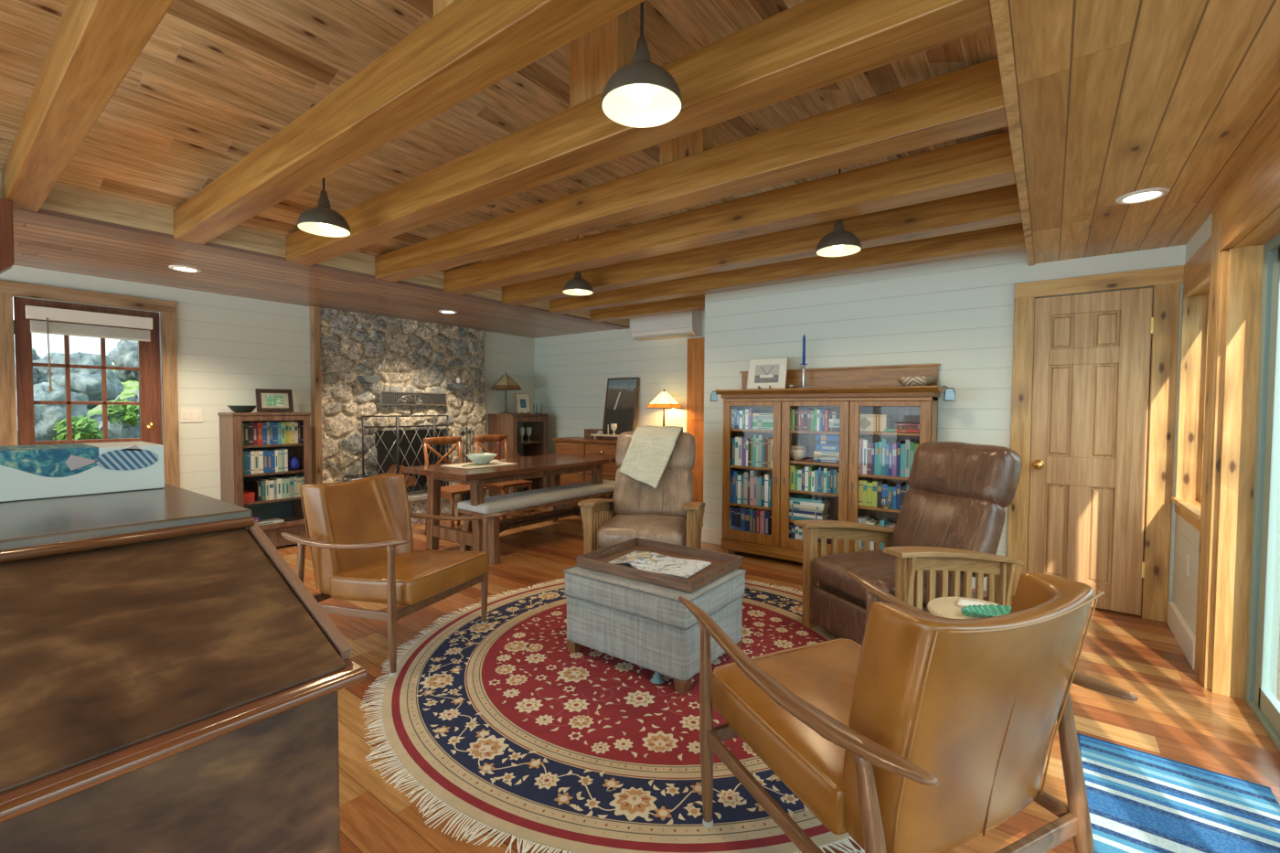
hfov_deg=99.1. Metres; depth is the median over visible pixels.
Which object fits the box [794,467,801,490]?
book
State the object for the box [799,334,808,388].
candlestick
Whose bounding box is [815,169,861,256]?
pendant lamp
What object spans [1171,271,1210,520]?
trim
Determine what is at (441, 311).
recessed light
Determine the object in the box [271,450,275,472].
book
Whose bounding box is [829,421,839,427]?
book
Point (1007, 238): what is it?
ceiling beam
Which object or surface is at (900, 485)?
book
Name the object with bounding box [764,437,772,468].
book
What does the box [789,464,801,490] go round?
book
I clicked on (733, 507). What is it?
book
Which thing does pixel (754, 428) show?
book
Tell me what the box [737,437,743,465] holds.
book
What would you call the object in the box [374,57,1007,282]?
ceiling beam
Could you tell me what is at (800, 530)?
book
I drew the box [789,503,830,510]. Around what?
book
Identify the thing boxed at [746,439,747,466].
book
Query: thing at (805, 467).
book
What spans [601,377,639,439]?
framed painting
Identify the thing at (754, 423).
book
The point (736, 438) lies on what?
book
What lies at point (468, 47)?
ceiling beam
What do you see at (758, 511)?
book
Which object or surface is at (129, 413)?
leafy bush
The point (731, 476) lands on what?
book
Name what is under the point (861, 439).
book
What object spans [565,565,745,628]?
cushion
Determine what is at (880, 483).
book
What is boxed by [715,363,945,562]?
bookcase
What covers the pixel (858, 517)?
book
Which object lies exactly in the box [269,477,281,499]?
book
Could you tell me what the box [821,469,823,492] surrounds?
book
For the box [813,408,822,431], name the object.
book
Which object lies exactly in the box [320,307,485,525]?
stone fireplace
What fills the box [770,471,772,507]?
book
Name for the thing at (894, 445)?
book
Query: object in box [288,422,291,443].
book
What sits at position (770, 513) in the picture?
book
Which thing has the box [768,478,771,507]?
book
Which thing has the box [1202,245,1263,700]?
trim
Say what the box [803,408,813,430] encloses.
book
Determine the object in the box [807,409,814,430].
book
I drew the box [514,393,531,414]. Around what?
framed print
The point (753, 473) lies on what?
book
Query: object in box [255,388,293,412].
framed picture
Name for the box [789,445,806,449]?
bowl
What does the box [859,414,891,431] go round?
woven box
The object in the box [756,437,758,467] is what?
book
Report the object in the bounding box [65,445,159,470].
print
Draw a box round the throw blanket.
[618,425,682,489]
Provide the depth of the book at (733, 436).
4.80 m
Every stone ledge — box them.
[357,375,380,383]
[447,384,464,390]
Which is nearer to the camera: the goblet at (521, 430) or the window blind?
the window blind
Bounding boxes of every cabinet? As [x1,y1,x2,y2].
[0,198,14,274]
[487,413,548,496]
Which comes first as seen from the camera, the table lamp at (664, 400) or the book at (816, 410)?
the book at (816, 410)
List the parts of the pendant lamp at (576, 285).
lamp shade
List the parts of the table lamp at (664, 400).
lamp shade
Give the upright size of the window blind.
0.605 m
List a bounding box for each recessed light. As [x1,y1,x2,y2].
[168,265,201,272]
[438,309,457,313]
[1115,187,1169,203]
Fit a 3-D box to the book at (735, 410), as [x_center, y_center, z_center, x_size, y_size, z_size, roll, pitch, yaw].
[0.875,-0.069,4.828,0.020,0.175,0.143,2,2,37]
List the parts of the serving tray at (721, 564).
handle, handle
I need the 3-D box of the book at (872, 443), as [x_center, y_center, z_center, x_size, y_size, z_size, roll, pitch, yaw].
[1.794,0.240,4.158,0.025,0.241,0.161,2,2,37]
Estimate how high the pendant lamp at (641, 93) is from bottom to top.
0.522 m
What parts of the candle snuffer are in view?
handle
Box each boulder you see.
[13,334,41,360]
[14,354,40,389]
[15,382,89,440]
[32,352,123,409]
[89,412,139,438]
[106,339,138,382]
[125,389,138,401]
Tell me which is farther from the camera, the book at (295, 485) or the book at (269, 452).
the book at (295, 485)
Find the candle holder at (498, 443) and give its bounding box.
[491,441,505,461]
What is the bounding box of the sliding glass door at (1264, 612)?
[1244,232,1279,752]
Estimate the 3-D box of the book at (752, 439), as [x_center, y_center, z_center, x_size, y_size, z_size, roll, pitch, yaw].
[1.011,0.219,4.751,0.019,0.246,0.170,2,2,37]
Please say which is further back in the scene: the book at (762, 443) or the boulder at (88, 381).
the boulder at (88, 381)
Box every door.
[12,297,161,445]
[686,337,704,522]
[1026,287,1153,615]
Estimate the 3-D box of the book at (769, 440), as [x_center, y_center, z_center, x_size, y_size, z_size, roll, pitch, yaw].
[1.129,0.225,4.643,0.027,0.243,0.138,2,2,37]
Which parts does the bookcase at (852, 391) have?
shelf, shelf, door, shelf, shelf, shelf, shelf, door, cornice, panel, shelf, shelf, shelf, door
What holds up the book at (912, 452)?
on the bookcase at (852, 391)
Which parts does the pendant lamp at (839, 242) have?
lamp shade, bulb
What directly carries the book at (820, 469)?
on the bookcase at (852, 391)
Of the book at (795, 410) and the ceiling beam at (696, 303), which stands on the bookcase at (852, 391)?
the book at (795, 410)
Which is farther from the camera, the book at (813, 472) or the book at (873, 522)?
the book at (813, 472)
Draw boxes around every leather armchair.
[281,472,506,676]
[678,569,1138,852]
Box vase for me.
[288,456,300,469]
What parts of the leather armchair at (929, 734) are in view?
leg, rail, rail, seat, armrest, leg, leg, backrest, armrest, rail, rail, leg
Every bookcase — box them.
[217,412,311,547]
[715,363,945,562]
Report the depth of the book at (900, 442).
3.99 m
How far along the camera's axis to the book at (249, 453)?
4.73 m
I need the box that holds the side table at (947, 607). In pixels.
[927,597,1002,618]
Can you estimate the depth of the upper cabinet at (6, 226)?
2.60 m
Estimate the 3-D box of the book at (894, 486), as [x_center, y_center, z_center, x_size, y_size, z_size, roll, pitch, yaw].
[1.917,0.524,4.072,0.023,0.165,0.160,2,2,37]
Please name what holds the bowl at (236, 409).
on the bookcase at (233, 482)
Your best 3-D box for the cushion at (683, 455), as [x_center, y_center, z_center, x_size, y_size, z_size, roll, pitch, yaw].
[0.130,0.214,4.541,0.664,0.355,0.251,1,2,9]
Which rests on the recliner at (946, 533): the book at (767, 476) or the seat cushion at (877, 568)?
the seat cushion at (877, 568)
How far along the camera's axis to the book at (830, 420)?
4.26 m
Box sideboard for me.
[552,437,618,515]
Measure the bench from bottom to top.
0.490 m
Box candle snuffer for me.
[788,384,818,388]
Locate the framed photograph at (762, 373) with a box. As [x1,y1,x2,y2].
[746,357,788,389]
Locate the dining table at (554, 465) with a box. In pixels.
[403,453,616,551]
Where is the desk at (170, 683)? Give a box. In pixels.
[0,482,367,852]
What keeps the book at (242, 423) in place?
on the bookcase at (233, 482)
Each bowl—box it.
[227,405,256,412]
[465,453,497,464]
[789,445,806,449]
[789,448,806,453]
[789,452,805,460]
[896,376,936,386]
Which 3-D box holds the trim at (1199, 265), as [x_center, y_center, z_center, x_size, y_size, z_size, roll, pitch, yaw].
[2.997,-0.210,2.863,0.123,1.460,0.695,2,2,37]
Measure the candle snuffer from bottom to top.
0.040 m
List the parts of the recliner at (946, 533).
post, footrest panel, arm, rail, post, backrest, arm, rail, post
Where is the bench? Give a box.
[457,479,615,565]
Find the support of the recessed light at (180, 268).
in the ceiling at (37, 244)
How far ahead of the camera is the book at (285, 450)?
4.96 m
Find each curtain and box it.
[363,426,396,478]
[398,426,433,493]
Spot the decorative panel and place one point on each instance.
(39, 471)
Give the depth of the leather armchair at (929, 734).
1.21 m
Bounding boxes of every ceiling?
[0,0,1008,271]
[12,216,614,338]
[1008,0,1279,263]
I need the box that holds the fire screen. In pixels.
[362,415,448,494]
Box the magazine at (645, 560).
[608,550,711,578]
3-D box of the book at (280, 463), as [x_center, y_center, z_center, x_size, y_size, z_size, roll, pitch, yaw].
[-3.317,0.310,4.976,0.172,0.195,0.030,2,2,37]
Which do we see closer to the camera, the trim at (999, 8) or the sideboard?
the trim at (999, 8)
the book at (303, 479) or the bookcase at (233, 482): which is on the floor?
the bookcase at (233, 482)
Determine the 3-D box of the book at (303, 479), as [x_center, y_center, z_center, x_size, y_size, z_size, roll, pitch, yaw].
[-3.196,0.558,5.125,0.145,0.180,0.021,2,2,37]
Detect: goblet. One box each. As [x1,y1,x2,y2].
[519,427,524,442]
[526,426,532,441]
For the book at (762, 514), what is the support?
on the bookcase at (852, 391)
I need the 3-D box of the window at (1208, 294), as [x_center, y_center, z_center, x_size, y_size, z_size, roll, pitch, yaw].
[3.030,-0.154,2.840,0.030,1.180,0.695,2,2,37]
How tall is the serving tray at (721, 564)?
0.052 m
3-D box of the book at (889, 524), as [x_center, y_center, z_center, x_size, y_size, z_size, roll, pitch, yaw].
[1.877,0.861,4.113,0.037,0.254,0.160,2,2,37]
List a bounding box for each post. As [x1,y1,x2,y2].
[433,0,455,16]
[570,8,633,106]
[659,125,713,165]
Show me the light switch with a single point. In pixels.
(187, 415)
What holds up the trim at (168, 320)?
attached to the wall at (229, 347)
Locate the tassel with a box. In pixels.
[650,671,664,683]
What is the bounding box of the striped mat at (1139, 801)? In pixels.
[1077,733,1279,852]
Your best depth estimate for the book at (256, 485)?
4.81 m
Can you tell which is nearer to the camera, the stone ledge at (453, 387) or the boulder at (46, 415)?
the boulder at (46, 415)
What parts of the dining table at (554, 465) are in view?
leg, rail, leg, leg, rail, leg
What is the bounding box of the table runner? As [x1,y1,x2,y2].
[440,460,518,469]
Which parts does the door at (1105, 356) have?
knob, panel, panel, panel, panel, panel, panel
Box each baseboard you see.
[701,526,986,591]
[1167,601,1195,670]
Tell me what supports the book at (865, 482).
on the bookcase at (852, 391)
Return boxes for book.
[242,422,252,445]
[242,423,244,446]
[242,450,247,474]
[243,449,254,474]
[243,490,255,497]
[243,496,254,502]
[244,423,248,445]
[245,450,251,474]
[251,449,258,473]
[251,480,261,501]
[252,422,257,445]
[254,479,266,501]
[256,422,262,445]
[256,449,263,473]
[256,449,267,472]
[256,517,283,525]
[258,479,268,500]
[260,421,269,444]
[262,422,266,445]
[266,450,271,472]
[266,479,274,500]
[267,448,277,471]
[268,479,277,499]
[269,421,277,444]
[269,422,273,444]
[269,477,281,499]
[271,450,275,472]
[274,448,282,471]
[275,448,284,471]
[276,421,285,444]
[277,422,281,444]
[277,477,285,498]
[281,477,289,498]
[282,476,294,497]
[284,421,288,444]
[284,448,287,471]
[286,475,297,497]
[288,421,294,443]
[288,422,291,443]
[294,422,298,443]
[296,421,303,443]
[296,475,304,496]
[296,477,301,496]
[298,422,300,443]
[729,469,738,502]
[729,507,731,529]
[730,435,739,465]
[730,475,733,502]
[731,410,734,428]
[731,437,735,465]
[731,505,739,529]
[732,469,744,502]
[734,408,743,428]
[734,506,741,530]
[735,436,746,465]
[735,471,744,503]
[736,410,739,428]
[736,506,744,530]
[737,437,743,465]
[737,474,744,503]
[738,410,742,428]
[740,475,744,504]
[740,507,750,531]
[741,439,743,466]
[742,409,745,428]
[743,437,747,466]
[743,470,750,504]
[745,409,748,428]
[745,507,751,532]
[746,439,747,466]
[747,408,758,429]
[747,437,753,466]
[747,475,749,504]
[749,469,761,505]
[749,508,757,532]
[750,437,753,466]
[752,413,773,415]
[752,416,773,419]
[752,419,773,422]
[752,421,773,426]
[752,426,773,429]
[752,510,756,533]
[753,434,762,467]
[753,475,764,505]
[755,508,764,533]
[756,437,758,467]
[757,434,769,467]
[757,476,764,506]
[759,509,766,533]
[761,438,764,467]
[761,478,764,506]
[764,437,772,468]
[764,472,771,507]
[764,510,771,534]
[768,438,771,468]
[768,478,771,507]
[768,511,771,534]
[770,438,772,468]
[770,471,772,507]
[789,409,792,430]
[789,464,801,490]
[789,494,828,503]
[789,500,831,507]
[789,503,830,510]
[789,506,829,512]
[789,509,828,515]
[789,512,829,519]
[789,515,828,520]
[789,523,791,538]
[791,523,797,538]
[792,409,794,430]
[794,408,803,430]
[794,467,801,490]
[795,525,801,539]
[797,469,801,490]
[798,409,800,430]
[798,526,802,539]
[800,409,803,430]
[801,467,804,490]
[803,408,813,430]
[804,465,813,490]
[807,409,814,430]
[808,465,818,490]
[810,410,814,431]
[810,470,814,491]
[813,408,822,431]
[813,450,839,455]
[813,454,839,458]
[813,456,839,460]
[813,458,839,463]
[814,469,818,491]
[815,439,839,445]
[815,444,839,451]
[816,409,820,431]
[816,434,839,440]
[818,466,827,491]
[819,409,822,431]
[821,408,831,431]
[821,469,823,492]
[823,467,832,492]
[824,409,833,431]
[826,469,831,492]
[828,427,839,431]
[829,411,840,414]
[829,414,840,418]
[829,418,839,421]
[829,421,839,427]
[830,467,837,493]
[832,468,839,493]
[836,471,838,493]
[857,478,865,505]
[857,515,864,548]
[858,438,860,473]
[859,437,868,473]
[860,515,871,549]
[862,438,872,474]
[863,479,872,506]
[866,442,871,474]
[866,480,872,506]
[868,519,878,550]
[870,441,876,474]
[872,479,879,507]
[874,441,878,475]
[876,480,886,507]
[877,440,881,475]
[879,517,888,549]
[881,437,891,475]
[881,482,891,507]
[884,522,893,527]
[885,442,892,476]
[887,484,894,509]
[888,444,892,476]
[892,442,896,476]
[892,485,896,509]
[895,428,919,432]
[896,423,919,426]
[896,426,919,429]
[896,440,905,476]
[896,481,905,510]
[900,443,905,477]
[900,484,906,510]
[905,438,914,477]
[909,440,917,472]
[914,442,919,454]
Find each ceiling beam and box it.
[1,0,174,212]
[172,0,645,245]
[285,0,992,266]
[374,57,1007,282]
[443,131,1016,295]
[501,183,1022,305]
[549,222,1025,314]
[590,294,704,321]
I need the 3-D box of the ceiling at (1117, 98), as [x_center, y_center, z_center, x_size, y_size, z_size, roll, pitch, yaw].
[0.944,-1.019,0.637,0.904,0.035,7.000,2,2,37]
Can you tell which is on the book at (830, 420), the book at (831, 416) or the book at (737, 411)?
the book at (831, 416)
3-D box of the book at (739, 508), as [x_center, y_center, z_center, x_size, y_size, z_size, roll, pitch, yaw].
[0.912,0.836,4.835,0.032,0.246,0.156,2,2,37]
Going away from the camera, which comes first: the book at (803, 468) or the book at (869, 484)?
the book at (869, 484)
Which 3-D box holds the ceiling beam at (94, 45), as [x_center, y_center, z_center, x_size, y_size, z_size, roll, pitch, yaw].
[-1.501,-1.125,1.529,4.011,0.168,0.115,2,2,37]
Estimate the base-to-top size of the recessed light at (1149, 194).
0.012 m
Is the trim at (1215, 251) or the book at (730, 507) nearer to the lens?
the trim at (1215, 251)
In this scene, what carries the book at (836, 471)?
on the bookcase at (852, 391)
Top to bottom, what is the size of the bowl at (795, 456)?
0.058 m
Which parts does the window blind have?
pull cord, rail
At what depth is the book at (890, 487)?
4.03 m
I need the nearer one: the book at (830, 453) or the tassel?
the tassel
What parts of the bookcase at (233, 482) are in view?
panel, panel, door, shelf, shelf, shelf, panel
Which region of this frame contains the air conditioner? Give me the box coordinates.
[630,310,701,341]
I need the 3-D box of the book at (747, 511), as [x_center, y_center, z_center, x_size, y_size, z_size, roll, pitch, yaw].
[0.974,0.840,4.787,0.044,0.240,0.154,2,2,37]
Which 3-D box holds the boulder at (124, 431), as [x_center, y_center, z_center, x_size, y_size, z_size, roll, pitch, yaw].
[-5.504,0.205,5.688,0.860,0.753,0.783,1,2,10]
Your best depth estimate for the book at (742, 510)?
4.75 m
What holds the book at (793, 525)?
on the bookcase at (852, 391)
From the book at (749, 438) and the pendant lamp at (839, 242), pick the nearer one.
the pendant lamp at (839, 242)
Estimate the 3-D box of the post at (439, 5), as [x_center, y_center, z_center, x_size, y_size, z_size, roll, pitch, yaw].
[-0.502,-1.417,1.615,0.240,0.417,0.095,2,2,37]
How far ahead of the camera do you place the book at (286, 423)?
4.96 m
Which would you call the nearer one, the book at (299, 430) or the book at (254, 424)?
the book at (254, 424)
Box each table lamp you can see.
[490,373,521,414]
[646,388,682,426]
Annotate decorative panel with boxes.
[0,441,164,501]
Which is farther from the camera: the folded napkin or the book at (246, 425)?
the book at (246, 425)
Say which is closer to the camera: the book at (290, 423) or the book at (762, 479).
the book at (762, 479)
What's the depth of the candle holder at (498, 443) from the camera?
5.37 m
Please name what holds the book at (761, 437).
on the bookcase at (852, 391)
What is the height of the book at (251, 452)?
0.200 m
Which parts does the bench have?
leg, leg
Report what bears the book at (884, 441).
on the bookcase at (852, 391)
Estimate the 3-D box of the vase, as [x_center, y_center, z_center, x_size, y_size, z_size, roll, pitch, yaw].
[-3.219,0.342,5.074,0.103,0.125,0.103,2,2,37]
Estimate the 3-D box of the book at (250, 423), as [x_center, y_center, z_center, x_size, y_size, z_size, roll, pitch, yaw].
[-3.450,0.062,4.791,0.175,0.200,0.026,2,2,37]
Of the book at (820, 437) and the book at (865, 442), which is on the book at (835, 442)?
the book at (820, 437)
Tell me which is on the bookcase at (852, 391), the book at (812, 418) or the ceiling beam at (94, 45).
the book at (812, 418)
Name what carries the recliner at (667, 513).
on the floor
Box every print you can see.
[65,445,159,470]
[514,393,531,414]
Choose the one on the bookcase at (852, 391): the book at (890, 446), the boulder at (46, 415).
the book at (890, 446)
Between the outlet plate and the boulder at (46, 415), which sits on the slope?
the boulder at (46, 415)
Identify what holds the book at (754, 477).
on the bookcase at (852, 391)
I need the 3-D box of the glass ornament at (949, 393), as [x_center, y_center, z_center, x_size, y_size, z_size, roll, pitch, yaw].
[2.135,-0.229,3.769,0.084,0.107,0.008,2,2,37]
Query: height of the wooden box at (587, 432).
0.115 m
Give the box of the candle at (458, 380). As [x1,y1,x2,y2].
[455,378,461,383]
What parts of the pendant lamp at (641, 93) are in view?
lamp shade, cord, bulb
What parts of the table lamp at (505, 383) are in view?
lamp shade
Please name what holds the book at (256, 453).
on the bookcase at (233, 482)
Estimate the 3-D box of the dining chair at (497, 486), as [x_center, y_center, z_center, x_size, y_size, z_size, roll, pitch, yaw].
[-1.524,0.585,6.091,0.499,0.974,0.455,2,2,37]
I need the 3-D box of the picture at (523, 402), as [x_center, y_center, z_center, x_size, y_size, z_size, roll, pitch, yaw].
[-1.530,-0.302,7.152,0.085,0.114,0.021,-1,3,-41]
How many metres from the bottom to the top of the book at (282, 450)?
0.201 m
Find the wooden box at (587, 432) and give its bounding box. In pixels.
[584,428,602,438]
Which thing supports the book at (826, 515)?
on the book at (794, 517)
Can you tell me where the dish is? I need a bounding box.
[960,604,1011,618]
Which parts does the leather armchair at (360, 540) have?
leg, rail, armrest, rail, backrest, leg, seat, rail, armrest, leg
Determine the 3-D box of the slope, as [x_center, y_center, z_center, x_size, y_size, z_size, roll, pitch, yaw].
[-6.758,0.165,6.333,4.000,2.071,6.000,2,2,37]
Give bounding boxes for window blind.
[25,305,152,391]
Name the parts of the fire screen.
panel frame, panel frame, panel frame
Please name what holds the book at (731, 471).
on the bookcase at (852, 391)
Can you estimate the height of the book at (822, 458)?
0.018 m
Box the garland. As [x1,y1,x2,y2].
[883,428,895,432]
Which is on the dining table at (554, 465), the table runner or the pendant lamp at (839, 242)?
the table runner
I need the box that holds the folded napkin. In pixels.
[957,598,988,607]
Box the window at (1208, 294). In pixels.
[1198,292,1209,501]
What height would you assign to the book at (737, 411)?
0.157 m
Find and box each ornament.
[710,390,717,401]
[880,497,890,509]
[942,385,955,401]
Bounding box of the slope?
[86,364,138,418]
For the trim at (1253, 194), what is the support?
attached to the wall at (1187, 538)
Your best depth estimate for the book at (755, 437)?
4.67 m
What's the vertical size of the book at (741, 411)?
0.159 m
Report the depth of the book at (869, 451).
4.11 m
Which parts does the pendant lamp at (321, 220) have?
lamp shade, bulb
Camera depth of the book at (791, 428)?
4.47 m
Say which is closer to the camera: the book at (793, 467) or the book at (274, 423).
the book at (793, 467)
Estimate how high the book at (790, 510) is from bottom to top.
0.024 m
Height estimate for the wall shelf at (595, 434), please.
0.065 m
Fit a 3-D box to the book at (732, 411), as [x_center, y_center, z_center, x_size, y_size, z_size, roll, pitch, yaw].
[0.857,-0.064,4.842,0.023,0.163,0.144,2,2,37]
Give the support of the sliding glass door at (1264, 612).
in the wall
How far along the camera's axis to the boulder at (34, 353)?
5.85 m
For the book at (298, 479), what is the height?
0.173 m
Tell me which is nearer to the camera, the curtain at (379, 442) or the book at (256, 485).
the book at (256, 485)
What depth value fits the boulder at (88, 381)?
5.56 m
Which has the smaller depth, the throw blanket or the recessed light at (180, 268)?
the recessed light at (180, 268)
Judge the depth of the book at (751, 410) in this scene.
4.69 m
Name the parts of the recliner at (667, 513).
post, arm, rail, post, backrest, post, arm, post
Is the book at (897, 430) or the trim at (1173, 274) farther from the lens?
the book at (897, 430)
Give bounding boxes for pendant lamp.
[296,104,351,236]
[562,234,593,295]
[600,1,682,127]
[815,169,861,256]
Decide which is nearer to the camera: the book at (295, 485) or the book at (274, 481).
the book at (274, 481)
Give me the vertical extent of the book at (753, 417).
0.030 m
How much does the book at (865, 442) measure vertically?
0.260 m
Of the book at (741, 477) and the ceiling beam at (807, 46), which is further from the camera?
the book at (741, 477)
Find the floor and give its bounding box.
[276,506,1279,852]
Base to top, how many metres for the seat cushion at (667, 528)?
0.198 m
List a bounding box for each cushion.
[457,479,615,513]
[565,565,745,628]
[597,514,686,549]
[615,431,695,469]
[812,549,963,604]
[907,441,1022,508]
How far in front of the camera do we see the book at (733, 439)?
4.79 m
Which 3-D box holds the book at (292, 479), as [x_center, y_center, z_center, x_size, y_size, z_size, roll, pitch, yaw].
[-3.257,0.558,5.054,0.159,0.184,0.036,2,2,37]
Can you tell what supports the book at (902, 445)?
on the bookcase at (852, 391)
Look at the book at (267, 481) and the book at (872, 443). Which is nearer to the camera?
the book at (872, 443)
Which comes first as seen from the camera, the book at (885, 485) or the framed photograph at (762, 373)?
the book at (885, 485)
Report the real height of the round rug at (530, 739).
0.010 m
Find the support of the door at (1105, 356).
in the wall at (957, 315)
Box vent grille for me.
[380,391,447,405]
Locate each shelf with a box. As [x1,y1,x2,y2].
[517,440,543,444]
[590,433,619,439]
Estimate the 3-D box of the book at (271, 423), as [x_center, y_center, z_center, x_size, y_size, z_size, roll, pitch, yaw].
[-3.352,0.061,4.914,0.166,0.196,0.022,2,2,37]
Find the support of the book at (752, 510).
on the bookcase at (852, 391)
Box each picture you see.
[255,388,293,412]
[520,399,526,407]
[754,363,779,383]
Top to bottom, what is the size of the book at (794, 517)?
0.030 m
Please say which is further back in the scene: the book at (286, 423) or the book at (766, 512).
the book at (286, 423)
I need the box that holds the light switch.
[180,408,202,422]
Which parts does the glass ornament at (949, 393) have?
glass panel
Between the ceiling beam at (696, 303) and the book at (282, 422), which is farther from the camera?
the ceiling beam at (696, 303)
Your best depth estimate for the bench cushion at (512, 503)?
4.95 m
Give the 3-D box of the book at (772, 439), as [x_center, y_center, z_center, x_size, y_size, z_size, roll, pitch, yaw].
[1.155,0.224,4.629,0.028,0.245,0.147,2,2,37]
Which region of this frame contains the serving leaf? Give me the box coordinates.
[462,462,481,467]
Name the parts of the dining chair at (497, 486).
post, rail, seat rail, leg, post, seat, leg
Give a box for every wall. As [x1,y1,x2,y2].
[0,265,534,500]
[534,309,704,487]
[703,245,1185,601]
[1172,213,1212,636]
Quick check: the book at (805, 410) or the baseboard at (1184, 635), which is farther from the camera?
the book at (805, 410)
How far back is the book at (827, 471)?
4.30 m
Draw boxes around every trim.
[0,170,629,326]
[0,279,176,312]
[0,293,180,487]
[12,207,629,329]
[309,306,322,483]
[989,0,1034,266]
[1007,282,1180,622]
[1014,265,1183,298]
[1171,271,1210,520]
[1174,263,1206,512]
[1177,235,1211,531]
[1194,222,1221,684]
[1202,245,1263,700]
[1210,121,1279,251]
[1231,205,1279,248]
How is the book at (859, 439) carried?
on the bookcase at (852, 391)
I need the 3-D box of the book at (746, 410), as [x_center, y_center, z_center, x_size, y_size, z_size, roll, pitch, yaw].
[0.971,-0.065,4.772,0.028,0.170,0.168,2,2,37]
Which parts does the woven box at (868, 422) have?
basket lid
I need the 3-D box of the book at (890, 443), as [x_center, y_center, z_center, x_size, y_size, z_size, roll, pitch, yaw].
[1.871,0.244,4.091,0.019,0.237,0.147,2,2,37]
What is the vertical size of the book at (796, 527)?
0.156 m
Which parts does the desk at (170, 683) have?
moulding, slant lid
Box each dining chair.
[422,436,487,533]
[473,434,533,520]
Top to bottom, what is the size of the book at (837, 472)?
0.169 m
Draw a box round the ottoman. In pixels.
[563,565,746,694]
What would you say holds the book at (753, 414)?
on the book at (753, 417)
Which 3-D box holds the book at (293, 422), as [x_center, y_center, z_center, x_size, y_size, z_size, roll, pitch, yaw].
[-3.242,0.054,5.049,0.152,0.201,0.019,2,2,37]
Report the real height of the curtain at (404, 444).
0.730 m
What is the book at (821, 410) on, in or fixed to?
on the bookcase at (852, 391)
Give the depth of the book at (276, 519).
4.91 m
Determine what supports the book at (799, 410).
on the bookcase at (852, 391)
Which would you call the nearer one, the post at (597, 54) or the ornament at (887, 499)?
the post at (597, 54)
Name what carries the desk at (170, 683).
on the floor
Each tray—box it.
[576,537,742,592]
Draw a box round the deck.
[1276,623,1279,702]
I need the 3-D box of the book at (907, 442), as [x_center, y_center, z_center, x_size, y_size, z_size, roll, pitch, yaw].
[1.978,0.231,4.006,0.031,0.272,0.140,2,2,37]
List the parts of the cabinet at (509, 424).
panel, panel, door, panel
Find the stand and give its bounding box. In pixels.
[460,426,474,515]
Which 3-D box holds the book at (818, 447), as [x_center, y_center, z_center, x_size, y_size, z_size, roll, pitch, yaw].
[1.529,0.167,4.348,0.206,0.050,0.151,2,2,37]
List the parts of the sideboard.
door, drawer, drawer, drawer, drawer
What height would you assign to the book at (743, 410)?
0.166 m
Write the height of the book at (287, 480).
0.176 m
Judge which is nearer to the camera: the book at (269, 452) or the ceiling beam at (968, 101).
the ceiling beam at (968, 101)
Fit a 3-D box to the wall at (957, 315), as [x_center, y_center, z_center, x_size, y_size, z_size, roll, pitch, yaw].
[2.023,-0.250,4.228,3.450,2.800,0.100,2,2,37]
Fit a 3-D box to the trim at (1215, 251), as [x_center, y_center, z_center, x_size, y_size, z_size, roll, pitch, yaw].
[2.688,0.139,2.573,0.022,2.140,0.165,2,2,37]
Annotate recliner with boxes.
[577,431,705,554]
[793,441,1023,645]
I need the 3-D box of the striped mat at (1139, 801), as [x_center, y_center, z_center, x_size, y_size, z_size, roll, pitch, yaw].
[1.546,1.233,1.495,0.512,0.012,1.254,2,2,37]
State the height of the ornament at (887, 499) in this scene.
0.082 m
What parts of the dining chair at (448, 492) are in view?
post, rail, seat rail, leg, post, seat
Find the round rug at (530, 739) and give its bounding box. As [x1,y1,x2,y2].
[359,577,864,852]
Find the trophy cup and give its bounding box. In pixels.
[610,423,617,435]
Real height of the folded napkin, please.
0.015 m
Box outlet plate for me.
[1184,552,1189,576]
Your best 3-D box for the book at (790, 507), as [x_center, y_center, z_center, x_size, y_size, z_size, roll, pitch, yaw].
[1.381,0.671,4.493,0.300,0.020,0.181,2,2,37]
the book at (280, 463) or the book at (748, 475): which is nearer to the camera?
the book at (748, 475)
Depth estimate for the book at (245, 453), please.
4.71 m
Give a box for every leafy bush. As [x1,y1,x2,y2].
[53,415,102,440]
[99,397,139,426]
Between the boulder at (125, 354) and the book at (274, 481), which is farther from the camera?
the boulder at (125, 354)

